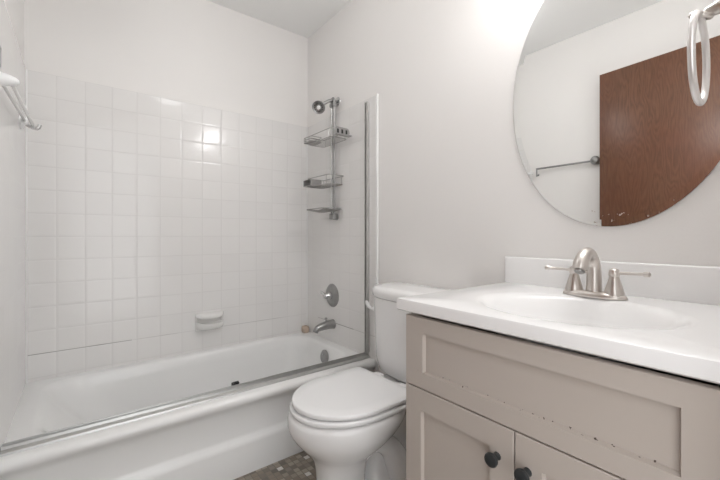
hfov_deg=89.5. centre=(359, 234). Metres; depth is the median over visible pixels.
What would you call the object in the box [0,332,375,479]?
bathtub
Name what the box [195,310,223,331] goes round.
soap dish
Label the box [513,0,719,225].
oval mirror
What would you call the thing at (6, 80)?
towel rack
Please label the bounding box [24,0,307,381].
wall
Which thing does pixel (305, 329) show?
stone
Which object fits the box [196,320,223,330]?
tray
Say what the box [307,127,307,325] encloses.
trim
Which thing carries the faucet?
on the sink
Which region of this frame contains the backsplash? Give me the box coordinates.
[505,256,719,305]
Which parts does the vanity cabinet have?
door, knob, knob, door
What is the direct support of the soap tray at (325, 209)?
on the shower caddy
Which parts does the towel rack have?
rail, rail, plate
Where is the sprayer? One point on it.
(318, 107)
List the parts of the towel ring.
post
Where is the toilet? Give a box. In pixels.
[288,282,450,479]
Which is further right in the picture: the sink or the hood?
the sink
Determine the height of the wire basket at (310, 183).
0.057 m
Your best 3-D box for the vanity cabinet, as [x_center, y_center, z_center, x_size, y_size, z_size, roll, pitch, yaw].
[0.530,0.615,0.914,0.577,0.802,0.652,0,0,-38]
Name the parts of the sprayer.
shower arm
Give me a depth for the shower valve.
2.28 m
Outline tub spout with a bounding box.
[313,317,335,333]
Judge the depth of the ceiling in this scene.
2.26 m
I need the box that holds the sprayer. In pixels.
[312,97,339,113]
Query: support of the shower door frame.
attached to the wall at (457, 197)
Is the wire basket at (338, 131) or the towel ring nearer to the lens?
the towel ring
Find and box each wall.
[0,0,25,452]
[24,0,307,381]
[308,0,719,373]
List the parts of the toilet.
bowl, seat, lid, flush lever, tank, tank lid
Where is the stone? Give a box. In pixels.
[302,325,308,332]
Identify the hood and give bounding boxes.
[196,310,223,318]
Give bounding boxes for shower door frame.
[0,101,370,456]
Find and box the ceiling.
[208,0,351,37]
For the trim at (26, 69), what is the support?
attached to the wall at (12, 138)
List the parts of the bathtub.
overflow plate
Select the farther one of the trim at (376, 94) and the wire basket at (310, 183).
the wire basket at (310, 183)
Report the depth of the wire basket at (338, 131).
2.20 m
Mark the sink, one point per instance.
(669, 320)
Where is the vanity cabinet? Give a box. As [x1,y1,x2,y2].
[406,313,719,479]
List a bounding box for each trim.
[26,69,27,382]
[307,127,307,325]
[376,94,377,371]
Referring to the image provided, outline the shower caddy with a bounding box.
[303,97,351,219]
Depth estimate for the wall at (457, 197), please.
1.66 m
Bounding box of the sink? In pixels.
[396,256,719,383]
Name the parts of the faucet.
lever, handle, spout, plate, handle, lever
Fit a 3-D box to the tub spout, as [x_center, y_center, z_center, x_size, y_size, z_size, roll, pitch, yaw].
[-0.228,0.561,2.258,0.147,0.089,0.061,0,0,-38]
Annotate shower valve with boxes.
[320,284,338,306]
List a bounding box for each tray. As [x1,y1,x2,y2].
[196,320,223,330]
[307,207,340,212]
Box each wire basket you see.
[303,174,342,188]
[304,126,351,147]
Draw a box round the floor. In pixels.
[234,451,315,479]
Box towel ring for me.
[687,0,719,105]
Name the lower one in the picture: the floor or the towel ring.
the floor
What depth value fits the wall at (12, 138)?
1.33 m
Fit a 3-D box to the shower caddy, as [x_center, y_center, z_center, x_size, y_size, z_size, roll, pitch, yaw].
[-0.206,-0.474,2.216,0.160,0.763,0.353,0,0,-38]
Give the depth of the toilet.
1.32 m
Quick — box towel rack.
[0,71,41,129]
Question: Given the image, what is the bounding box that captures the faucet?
[544,247,650,300]

